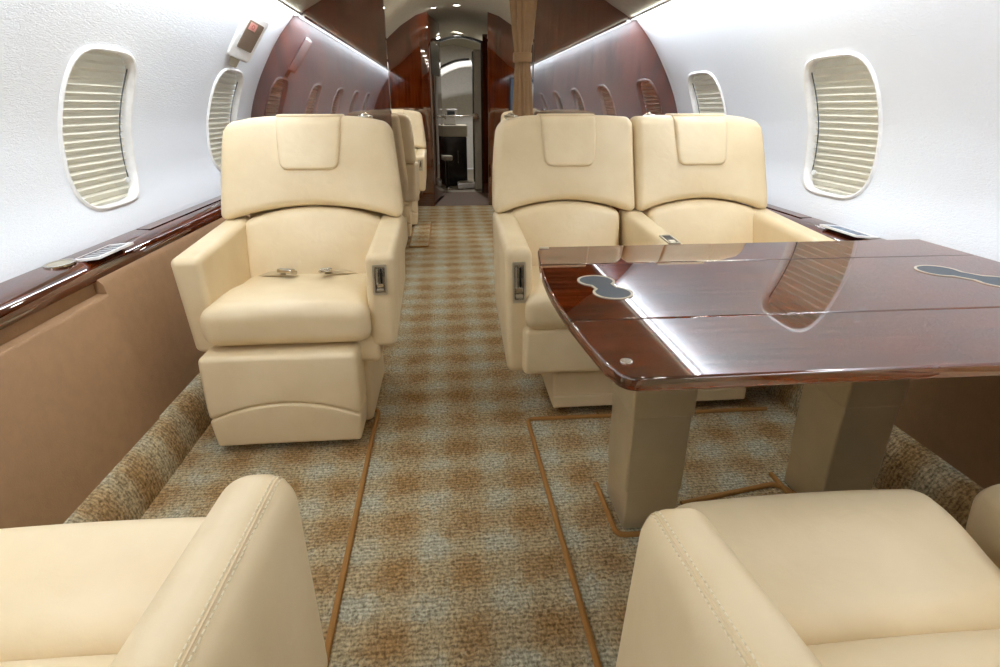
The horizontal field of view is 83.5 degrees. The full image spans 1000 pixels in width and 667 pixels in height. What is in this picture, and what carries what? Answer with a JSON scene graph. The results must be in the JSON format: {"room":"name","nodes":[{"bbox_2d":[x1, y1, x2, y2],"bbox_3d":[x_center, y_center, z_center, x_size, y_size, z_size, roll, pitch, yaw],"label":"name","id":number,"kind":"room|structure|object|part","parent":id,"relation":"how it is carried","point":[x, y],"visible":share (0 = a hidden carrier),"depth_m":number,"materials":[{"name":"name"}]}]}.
{"room":"aircraft cabin","nodes":[
{"label":"aircraft cabin","id":0,"kind":"room"},
{"bbox_2d":[0,214,249,528],"bbox_3d":[-0.982,0.445,0.651,0.104,0.445,5.945,-2,22,-5],"label":"wall","id":1,"kind":"structure","parent":0,"point":[85,376],"depth_m":1.39,"materials":[{"name":"beige leather"}]},
{"bbox_2d":[63,373,212,523],"bbox_3d":[-0.926,0.711,0.761,0.105,0.150,5.940,-2,22,-5],"label":"baseboard","id":2,"kind":"structure","parent":1,"relation":"attached to","point":[127,492],"depth_m":1.55,"materials":[{"name":"carpet"}]},
{"bbox_2d":[0,0,293,282],"bbox_3d":[-1.111,-0.709,1.662,0.334,0.863,8.700,-2,22,-5],"label":"wall","id":3,"kind":"structure","parent":0,"point":[179,48],"depth_m":1.71,"materials":[{"name":"white plastic"}]},
{"bbox_2d":[58,45,139,210],"bbox_3d":[-1.246,-0.653,1.769,0.150,0.503,0.394,-2,22,-5],"label":"window","id":4,"kind":"structure","parent":3,"relation":"in","point":[92,110],"depth_m":1.79,"materials":[{"name":"white plastic"}]},
{"bbox_3d":[-1.272,-0.701,1.902,0.084,0.362,0.036,-2,22,-5],"label":"blind cord","id":5,"kind":"part","parent":4,"relation":"part of","materials":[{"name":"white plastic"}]},
{"bbox_2d":[0,195,221,329],"bbox_3d":[-1.050,0.222,0.555,0.111,0.066,5.948,-2,22,-5],"label":"ledge","id":6,"kind":"object","parent":3,"relation":"attached to","point":[24,295],"visible":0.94,"depth_m":1.53,"materials":[{"name":"brown wood"}]},
{"bbox_3d":[-1.140,-0.234,1.608,0.082,0.014,0.190,-2,22,-5],"label":"control panel frame","id":7,"kind":"part","parent":6,"relation":"part of","materials":[{"name":"white plastic"}]},
{"bbox_3d":[-1.259,-0.551,2.384,0.046,0.002,1.050,-2,22,-5],"label":"lid","id":8,"kind":"part","parent":6,"relation":"part of","materials":[{"name":"brown wood"}]},
{"bbox_2d":[206,68,243,171],"bbox_3d":[-1.343,-1.054,2.756,0.150,0.503,0.394,-2,22,-5],"label":"window","id":9,"kind":"structure","parent":3,"relation":"in","point":[218,111],"depth_m":2.76,"materials":[{"name":"white plastic"}]},
{"bbox_2d":[209,71,236,168],"bbox_3d":[-1.352,-1.054,2.756,0.133,0.503,0.390,-2,22,-5],"label":"blind","id":10,"kind":"object","parent":9,"relation":"attached to","point":[222,91],"depth_m":2.76,"materials":[{"name":"fabric"}]},
{"bbox_3d":[-1.369,-1.102,2.889,0.084,0.362,0.036,-2,22,-5],"label":"blind cord","id":11,"kind":"part","parent":9,"relation":"part of","materials":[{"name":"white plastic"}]},
{"bbox_2d":[227,9,268,67],"bbox_3d":[-1.177,-1.357,2.567,0.215,0.246,0.172,-2,22,-5],"label":"sign","id":12,"kind":"object","parent":3,"relation":"attached to","point":[249,33],"visible":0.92,"depth_m":2.55,"materials":[{"name":"white plastic"}]},
{"bbox_2d":[271,0,301,15],"bbox_3d":[-0.800,-0.583,0.243,0.034,0.012,5.890,-2,22,-5],"label":"light","id":13,"kind":"object","parent":3,"relation":"attached to","point":[281,3],"visible":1,"depth_m":2.73,"materials":[{"name":"white plastic"}]},
{"bbox_2d":[440,45,472,168],"bbox_3d":[-0.757,-3.707,9.258,2.000,1.900,0.001,-2,22,-5],"label":"wall","id":14,"kind":"structure","parent":0,"point":[456,86],"depth_m":9.16,"materials":[{"name":"white paint"}]},
{"bbox_2d":[427,8,486,49],"bbox_3d":[-0.585,-2.995,7.505,2.000,1.900,3.800,-2,22,-5],"label":"ceiling","id":15,"kind":"structure","parent":0,"point":[470,23],"depth_m":6.48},
{"bbox_2d":[441,58,471,76],"bbox_3d":[-0.864,-3.484,8.146,0.926,0.947,0.100,-2,22,-5],"label":"trim","id":16,"kind":"structure","parent":15,"relation":"attached to","point":[464,62],"depth_m":7.99,"materials":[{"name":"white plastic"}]},
{"bbox_2d":[386,11,532,205],"bbox_3d":[-0.410,-2.246,5.740,2.519,1.839,0.050,-2,22,-5],"label":"wall","id":17,"kind":"structure","parent":0,"point":[407,46],"depth_m":5.57,"materials":[{"name":"brown wood"}]},
{"bbox_2d":[427,14,445,201],"bbox_3d":[-0.676,-2.391,6.071,0.082,1.800,0.728,1,22,3],"label":"door","id":18,"kind":"structure","parent":17,"relation":"in","point":[432,25],"depth_m":6.02,"materials":[{"name":"brown wood"}]},
{"bbox_2d":[509,77,531,110],"bbox_3d":[0.241,-2.362,5.708,0.300,0.460,0.020,-2,22,-5],"label":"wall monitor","id":19,"kind":"object","parent":17,"relation":"attached to","point":[511,79],"visible":0.22,"depth_m":5.66,"materials":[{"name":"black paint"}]},
{"bbox_2d":[251,0,676,212],"bbox_3d":[-0.170,-1.242,3.299,2.519,1.816,0.050,-2,22,-5],"label":"wall","id":20,"kind":"structure","parent":0,"point":[589,57],"depth_m":3.15,"materials":[{"name":"brown wood"}]},
{"bbox_2d":[282,0,665,44],"bbox_3d":[-0.023,-1.338,1.514,1.850,0.430,8.700,-2,22,-5],"label":"ceiling","id":21,"kind":"structure","parent":0,"point":[397,12],"depth_m":4.84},
{"bbox_2d":[509,0,537,116],"bbox_3d":[0.127,-1.301,3.223,0.171,1.785,0.084,-2,22,-5],"label":"curtain","id":22,"kind":"object","parent":21,"relation":"hanging from","point":[523,12],"visible":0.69,"depth_m":3.09,"materials":[{"name":"beige fabric"}]},
{"bbox_2d":[482,34,488,192],"bbox_3d":[-0.521,-2.557,6.627,1.950,1.750,0.040,-2,22,-5],"label":"wall entry partition","id":23,"kind":"structure","parent":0,"point":[484,36],"depth_m":6.61,"materials":[{"name":"brown wood"}]},
{"bbox_2d":[440,36,483,192],"bbox_3d":[-0.464,-2.555,6.644,0.529,1.732,0.060,-2,22,-5],"label":"door frame","id":24,"kind":"structure","parent":23,"relation":"in","point":[450,37],"depth_m":6.50,"materials":[{"name":"black paint"}]},
{"bbox_2d":[446,115,474,116],"bbox_3d":[-0.521,-2.608,6.711,0.454,0.047,0.021,-2,22,-5],"label":"grab rail","id":25,"kind":"object","parent":24,"relation":"attached to","point":[446,115],"visible":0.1,"depth_m":6.71,"materials":[{"name":"metal"}]},
{"bbox_2d":[141,169,877,666],"bbox_3d":[-0.168,-0.480,3.880,2.250,0.030,12.450,-2,22,-5],"label":"floor","id":26,"kind":"structure","parent":0,"point":[457,558],"depth_m":1.59,"materials":[{"name":"carpet"}]},
{"bbox_2d":[0,474,327,666],"bbox_3d":[-0.498,0.419,0.333,0.639,0.973,0.999,-2,22,-5],"label":"seat","id":27,"kind":"object","parent":26,"relation":"on","point":[231,586],"visible":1,"depth_m":0.59,"materials":[{"name":"beige leather"}]},
{"bbox_2d":[0,654,116,666],"bbox_3d":[-0.500,0.468,0.431,0.460,0.138,0.406,-2,22,-5],"label":"seat cushion","id":28,"kind":"object","parent":27,"relation":"on","point":[6,660],"depth_m":0.58,"materials":[{"name":"beige leather"}]},
{"bbox_2d":[0,517,205,661],"bbox_3d":[-0.527,0.346,0.699,0.460,0.162,0.196,-2,22,-5],"label":"cushion","id":29,"kind":"object","parent":27,"relation":"on","point":[72,590],"depth_m":0.66,"materials":[{"name":"beige leather"}]},
{"bbox_3d":[-0.238,0.363,0.445,0.091,0.323,0.503,-2,22,-5],"label":"armrest","id":30,"kind":"part","parent":27,"relation":"part of","materials":[{"name":"beige leather"}]},
{"bbox_2d":[171,113,404,445],"bbox_3d":[-0.650,-0.227,1.916,0.629,0.978,0.763,-2,22,-5],"label":"seat","id":31,"kind":"object","parent":26,"relation":"on","point":[293,305],"visible":1,"depth_m":1.75,"materials":[{"name":"beige leather"}]},
{"bbox_3d":[-0.910,-0.181,1.859,0.095,0.331,0.508,-2,22,-5],"label":"armrest","id":32,"kind":"part","parent":31,"relation":"part of","materials":[{"name":"beige leather"}]},
{"bbox_2d":[200,273,371,345],"bbox_3d":[-0.648,-0.112,1.855,0.485,0.142,0.496,-2,22,-5],"label":"seat cushion","id":33,"kind":"object","parent":31,"relation":"on","point":[247,309],"depth_m":1.65,"materials":[{"name":"beige leather"}]},
{"bbox_2d":[221,116,403,219],"bbox_3d":[-0.672,-0.603,2.018,0.628,0.339,0.235,-2,22,-5],"label":"cushion","id":34,"kind":"object","parent":31,"relation":"on","point":[273,167],"depth_m":1.95,"materials":[{"name":"beige leather"}]},
{"bbox_2d":[246,205,381,276],"bbox_3d":[-0.662,-0.324,2.028,0.493,0.263,0.197,-2,22,-5],"label":"cushion","id":35,"kind":"object","parent":31,"relation":"on","point":[306,239],"depth_m":1.96,"materials":[{"name":"beige leather"}]},
{"bbox_3d":[-0.354,-0.158,1.651,0.045,0.094,0.012,-2,22,-5],"label":"handle plate","id":36,"kind":"part","parent":31,"relation":"part of","materials":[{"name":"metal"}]},
{"bbox_3d":[-0.380,-0.199,1.904,0.095,0.331,0.508,-2,22,-5],"label":"armrest","id":37,"kind":"part","parent":31,"relation":"part of","materials":[{"name":"beige leather"}]},
{"bbox_2d":[325,408,380,666],"bbox_3d":[-0.271,1.039,0.088,0.086,0.015,4.132,-2,22,-5],"label":"trim","id":38,"kind":"structure","parent":26,"relation":"on","point":[338,597],"depth_m":1.35,"materials":[{"name":"wood"}]},
{"bbox_2d":[391,112,418,247],"bbox_3d":[-0.914,-1.106,4.087,0.629,0.973,0.763,-2,22,-5],"label":"seat","id":39,"kind":"object","parent":26,"relation":"on","point":[408,167],"visible":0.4,"depth_m":3.83,"materials":[{"name":"beige leather"}]},
{"bbox_2d":[391,112,415,163],"bbox_3d":[-0.892,-1.306,3.751,0.628,0.339,0.235,-2,22,-5],"label":"cushion","id":40,"kind":"object","parent":39,"relation":"on","point":[402,127],"depth_m":3.71,"materials":[{"name":"beige leather"}]},
{"bbox_3d":[-0.653,-1.115,4.159,0.095,0.331,0.508,-2,22,-5],"label":"armrest","id":41,"kind":"part","parent":39,"relation":"part of","materials":[{"name":"beige leather"}]},
{"bbox_2d":[391,109,426,224],"bbox_3d":[-0.985,-1.523,5.106,0.629,0.978,0.763,-2,22,-5],"label":"seat","id":42,"kind":"object","parent":26,"relation":"on","point":[416,118],"visible":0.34,"depth_m":5.16,"materials":[{"name":"beige leather"}]},
{"bbox_2d":[403,110,425,148],"bbox_3d":[-1.007,-1.899,5.209,0.628,0.339,0.235,-2,22,-5],"label":"cushion","id":43,"kind":"object","parent":42,"relation":"on","point":[416,118],"depth_m":5.17,"materials":[{"name":"beige leather"}]},
{"bbox_3d":[-0.689,-1.454,4.842,0.045,0.094,0.012,-2,22,-5],"label":"handle plate","id":44,"kind":"part","parent":42,"relation":"part of","materials":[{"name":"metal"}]},
{"bbox_3d":[-0.715,-1.496,5.094,0.095,0.331,0.508,-2,22,-5],"label":"armrest","id":45,"kind":"part","parent":42,"relation":"part of","materials":[{"name":"beige leather"}]},
{"bbox_2d":[409,221,431,247],"bbox_3d":[-0.664,-0.849,4.727,0.157,0.014,1.017,-2,22,-5],"label":"mat","id":46,"kind":"object","parent":26,"relation":"on","point":[420,237],"visible":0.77,"depth_m":4.60,"materials":[{"name":"beige carpet"}]},
{"bbox_2d":[444,155,452,189],"bbox_3d":[-0.675,-2.061,7.171,0.150,0.420,0.150,-2,22,-5],"label":"seat","id":47,"kind":"object","parent":26,"relation":"on","point":[447,158],"visible":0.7,"depth_m":7.14,"materials":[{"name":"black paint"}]},
{"bbox_3d":[-0.675,-2.042,7.179,0.044,0.340,0.044,-2,22,-5],"label":"post","id":48,"kind":"part","parent":47,"relation":"part of","materials":[{"name":"black metal"}]},
{"bbox_3d":[-0.675,-2.227,7.103,0.150,0.060,0.150,-2,22,-5],"label":"seat","id":49,"kind":"part","parent":47,"relation":"part of","materials":[{"name":"beige leather"}]},
{"bbox_2d":[443,124,467,185],"bbox_3d":[-0.669,-2.445,7.660,0.440,0.765,0.551,-2,22,-5],"label":"base cabinet","id":50,"kind":"object","parent":26,"relation":"on","point":[454,136],"visible":0.55,"depth_m":7.41,"materials":[{"name":"black paint"}]},
{"bbox_3d":[-0.666,-2.274,7.458,0.180,0.400,0.012,-2,22,-5],"label":"door","id":51,"kind":"part","parent":50,"relation":"part of","materials":[{"name":"black paint"}]},
{"bbox_2d":[443,124,466,136],"bbox_3d":[-0.670,-2.737,7.547,0.440,0.140,0.540,-2,22,-5],"label":"countertop","id":52,"kind":"structure","parent":50,"relation":"on","point":[458,130],"depth_m":7.30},
{"bbox_2d":[444,109,456,124],"bbox_3d":[-0.652,-2.865,7.410,0.181,0.198,0.140,-2,22,-5],"label":"coffee maker","id":53,"kind":"object","parent":52,"relation":"on","point":[449,120],"visible":0.73,"depth_m":7.36,"materials":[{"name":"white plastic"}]},
{"bbox_2d":[445,109,456,114],"bbox_3d":[-0.650,-2.918,7.411,0.174,0.100,0.100,-2,22,-5],"label":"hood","id":54,"kind":"object","parent":53,"relation":"attached to","point":[448,111],"depth_m":7.35,"materials":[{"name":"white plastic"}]},
{"bbox_2d":[457,180,474,188],"bbox_3d":[-0.432,-1.976,7.414,0.260,0.080,0.391,-2,22,-5],"label":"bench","id":55,"kind":"object","parent":26,"relation":"on","point":[465,184],"visible":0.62,"depth_m":7.29,"materials":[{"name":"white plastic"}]},
{"bbox_2d":[471,49,481,189],"bbox_3d":[-0.285,-2.622,6.959,0.120,1.620,0.241,-2,22,-5],"label":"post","id":56,"kind":"object","parent":26,"relation":"on","point":[475,54],"visible":0.84,"depth_m":6.87,"materials":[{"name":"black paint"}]},
{"bbox_3d":[-0.296,-2.649,6.839,0.080,0.080,0.041,-2,22,-5],"label":"round knob","id":57,"kind":"part","parent":56,"relation":"part of","materials":[{"name":"metal"}]},
{"bbox_2d":[501,111,511,120],"bbox_3d":[0.334,-1.464,4.967,0.629,0.973,0.763,-2,22,-5],"label":"seat","id":58,"kind":"object","parent":26,"relation":"on","point":[507,112],"visible":0.05,"depth_m":5.00,"materials":[{"name":"beige leather"}]},
{"bbox_2d":[492,112,681,407],"bbox_3d":[0.273,-0.293,2.042,0.576,0.950,0.729,-2,22,-5],"label":"seat","id":59,"kind":"object","parent":26,"relation":"on","point":[557,179],"visible":0.7,"depth_m":2.05,"materials":[{"name":"beige leather"}]},
{"bbox_3d":[0.040,-0.170,2.001,0.095,0.458,0.508,-2,22,-5],"label":"armrest","id":60,"kind":"part","parent":59,"relation":"part of","materials":[{"name":"beige leather"}]},
{"bbox_3d":[0.060,-0.158,1.736,0.045,0.135,0.012,-2,22,-5],"label":"handle plate","id":61,"kind":"part","parent":59,"relation":"part of","materials":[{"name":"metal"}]},
{"bbox_2d":[525,266,567,329],"bbox_3d":[0.265,-0.159,1.969,0.413,0.142,0.496,-2,22,-5],"label":"seat cushion","id":62,"kind":"object","parent":59,"relation":"on","point":[540,314],"depth_m":1.74,"materials":[{"name":"beige leather"}]},
{"bbox_2d":[492,115,634,212],"bbox_3d":[0.235,-0.649,2.132,0.536,0.339,0.235,-2,22,-5],"label":"cushion","id":63,"kind":"object","parent":59,"relation":"on","point":[542,163],"depth_m":2.07,"materials":[{"name":"beige leather"}]},
{"bbox_2d":[511,200,618,265],"bbox_3d":[0.244,-0.370,2.141,0.421,0.263,0.197,-2,22,-5],"label":"cushion","id":64,"kind":"object","parent":59,"relation":"on","point":[542,223],"depth_m":2.08,"materials":[{"name":"beige leather"}]},
{"bbox_3d":[0.523,-0.186,2.041,0.085,0.458,0.508,-2,22,-5],"label":"armrest","id":65,"kind":"part","parent":59,"relation":"part of","materials":[{"name":"beige leather"}]},
{"bbox_3d":[0.541,-0.298,1.786,0.040,0.015,0.090,-2,22,-5],"label":"handle plate","id":66,"kind":"part","parent":59,"relation":"part of","materials":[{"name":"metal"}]},
{"bbox_2d":[594,482,640,537],"bbox_3d":[0.370,0.465,1.502,0.188,0.015,0.214,-2,22,-5],"label":"trim","id":67,"kind":"structure","parent":26,"relation":"on","point":[625,534],"depth_m":1.44,"materials":[{"name":"carpet"}]},
{"bbox_2d":[526,407,766,666],"bbox_3d":[0.697,1.029,0.114,0.862,0.015,4.012,-2,22,-5],"label":"trim","id":68,"kind":"structure","parent":26,"relation":"on","point":[584,618],"depth_m":1.48,"materials":[{"name":"brown plastic"}]},
{"bbox_2d":[630,112,834,400],"bbox_3d":[0.790,-0.310,2.085,0.549,0.950,0.729,-2,22,-5],"label":"seat","id":69,"kind":"object","parent":26,"relation":"on","point":[693,172],"visible":0.44,"depth_m":2.11,"materials":[{"name":"beige leather"}]},
{"bbox_2d":[641,198,753,243],"bbox_3d":[0.774,-0.388,2.186,0.431,0.263,0.197,-2,22,-5],"label":"cushion","id":70,"kind":"object","parent":69,"relation":"on","point":[689,220],"depth_m":2.12,"materials":[{"name":"beige leather"}]},
{"bbox_2d":[630,115,766,210],"bbox_3d":[0.766,-0.667,2.177,0.520,0.339,0.235,-2,22,-5],"label":"cushion","id":71,"kind":"object","parent":69,"relation":"on","point":[681,162],"depth_m":2.11,"materials":[{"name":"beige leather"}]},
{"bbox_3d":[1.022,-0.203,2.083,0.095,0.458,0.508,-2,22,-5],"label":"armrest","id":72,"kind":"part","parent":69,"relation":"part of","materials":[{"name":"beige leather"}]},
{"bbox_2d":[680,482,796,504],"bbox_3d":[0.657,0.444,1.554,0.343,0.015,0.071,-2,22,-5],"label":"trim","id":73,"kind":"structure","parent":26,"relation":"on","point":[768,484],"depth_m":1.55,"materials":[{"name":"wood"}]},
{"bbox_2d":[537,239,999,528],"bbox_3d":[0.608,0.220,1.208,1.032,0.683,0.720,-2,22,-5],"label":"folding table","id":74,"kind":"object","parent":26,"relation":"on","point":[853,323],"visible":0.98,"depth_m":1.05,"materials":[{"name":"brown wood"}]},
{"bbox_3d":[0.372,0.011,1.318,0.152,0.335,0.172,-2,22,-5],"label":"leg","id":75,"kind":"part","parent":74,"relation":"part of","materials":[{"name":"beige metal"}]},
{"bbox_3d":[0.890,-0.007,1.361,0.152,0.335,0.172,-2,22,-5],"label":"leg","id":76,"kind":"part","parent":74,"relation":"part of","materials":[{"name":"beige metal"}]},
{"bbox_2d":[769,472,790,493],"bbox_3d":[0.886,0.447,1.545,0.186,0.015,0.214,-2,22,-5],"label":"trim","id":77,"kind":"structure","parent":26,"relation":"on","point":[772,475],"depth_m":1.59,"materials":[{"name":"carpet"}]},
{"bbox_2d":[616,489,999,666],"bbox_3d":[0.465,0.383,0.384,0.632,0.946,0.965,-2,22,-5],"label":"seat","id":78,"kind":"object","parent":26,"relation":"on","point":[879,577],"visible":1,"depth_m":0.65,"materials":[{"name":"beige leather"}]},
{"bbox_3d":[0.191,0.408,0.460,0.099,0.421,0.438,-2,22,-5],"label":"armrest","id":79,"kind":"part","parent":78,"relation":"part of","materials":[{"name":"beige leather"}]},
{"bbox_2d":[807,629,999,666],"bbox_3d":[0.481,0.452,0.490,0.410,0.123,0.369,-2,22,-5],"label":"seat cushion","id":80,"kind":"object","parent":78,"relation":"on","point":[831,647],"depth_m":0.61,"materials":[{"name":"beige leather"}]},
{"bbox_2d":[966,484,999,568],"bbox_3d":[0.983,0.366,0.428,0.444,0.946,0.965,-2,22,-5],"label":"seat","id":81,"kind":"object","parent":26,"relation":"on","point":[983,523],"visible":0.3,"depth_m":0.85,"materials":[{"name":"beige leather"}]},
{"bbox_2d":[636,0,999,261],"bbox_3d":[1.065,-0.784,1.845,0.334,0.863,8.700,-2,22,-5],"label":"wall","id":82,"kind":"structure","parent":0,"point":[935,64],"depth_m":1.73,"materials":[{"name":"white plastic"}]},
{"bbox_2d":[630,0,677,19],"bbox_3d":[1.005,-0.645,0.395,0.034,0.012,5.890,-2,22,-5],"label":"light","id":83,"kind":"object","parent":82,"relation":"attached to","point":[667,2],"visible":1,"depth_m":2.78,"materials":[{"name":"white plastic"}]},
{"bbox_2d":[687,71,726,114],"bbox_3d":[1.087,-1.137,2.961,0.150,0.503,0.394,-2,22,-5],"label":"window","id":84,"kind":"structure","parent":82,"relation":"in","point":[708,97],"depth_m":2.95,"materials":[{"name":"white plastic"}]},
{"bbox_2d":[740,203,885,240],"bbox_3d":[1.255,0.141,0.748,0.108,0.070,5.948,-2,22,-5],"label":"ledge","id":85,"kind":"object","parent":82,"relation":"attached to","point":[835,232],"visible":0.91,"depth_m":1.93,"materials":[{"name":"brown wood"}]},
{"bbox_3d":[1.101,-0.632,2.583,0.046,0.002,1.050,-2,22,-5],"label":"lid","id":86,"kind":"part","parent":85,"relation":"part of","materials":[{"name":"brown wood"}]},
{"bbox_3d":[1.153,-0.339,1.856,0.082,0.014,0.190,-2,22,-5],"label":"control panel frame","id":87,"kind":"part","parent":85,"relation":"part of","materials":[{"name":"white plastic"}]},
{"bbox_2d":[803,51,882,199],"bbox_3d":[1.184,-0.736,1.974,0.150,0.503,0.394,-2,22,-5],"label":"window","id":88,"kind":"structure","parent":82,"relation":"in","point":[843,164],"depth_m":1.99,"materials":[{"name":"white plastic"}]},
{"bbox_3d":[1.184,-0.785,2.109,0.084,0.362,0.036,-2,22,-5],"label":"blind cord","id":89,"kind":"part","parent":88,"relation":"part of","materials":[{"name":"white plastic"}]},
{"bbox_2d":[894,376,999,488],"bbox_3d":[1.221,0.361,0.833,0.072,0.425,5.945,-2,22,-5],"label":"wall","id":90,"kind":"structure","parent":0,"point":[957,420],"depth_m":1.40,"materials":[{"name":"beige leather"}]},
{"bbox_2d":[763,384,983,529],"bbox_3d":[1.190,0.629,0.936,0.125,0.170,5.940,-2,22,-5],"label":"baseboard","id":91,"kind":"structure","parent":90,"relation":"attached to","point":[906,463],"depth_m":1.48,"materials":[{"name":"carpet"}]}
]}

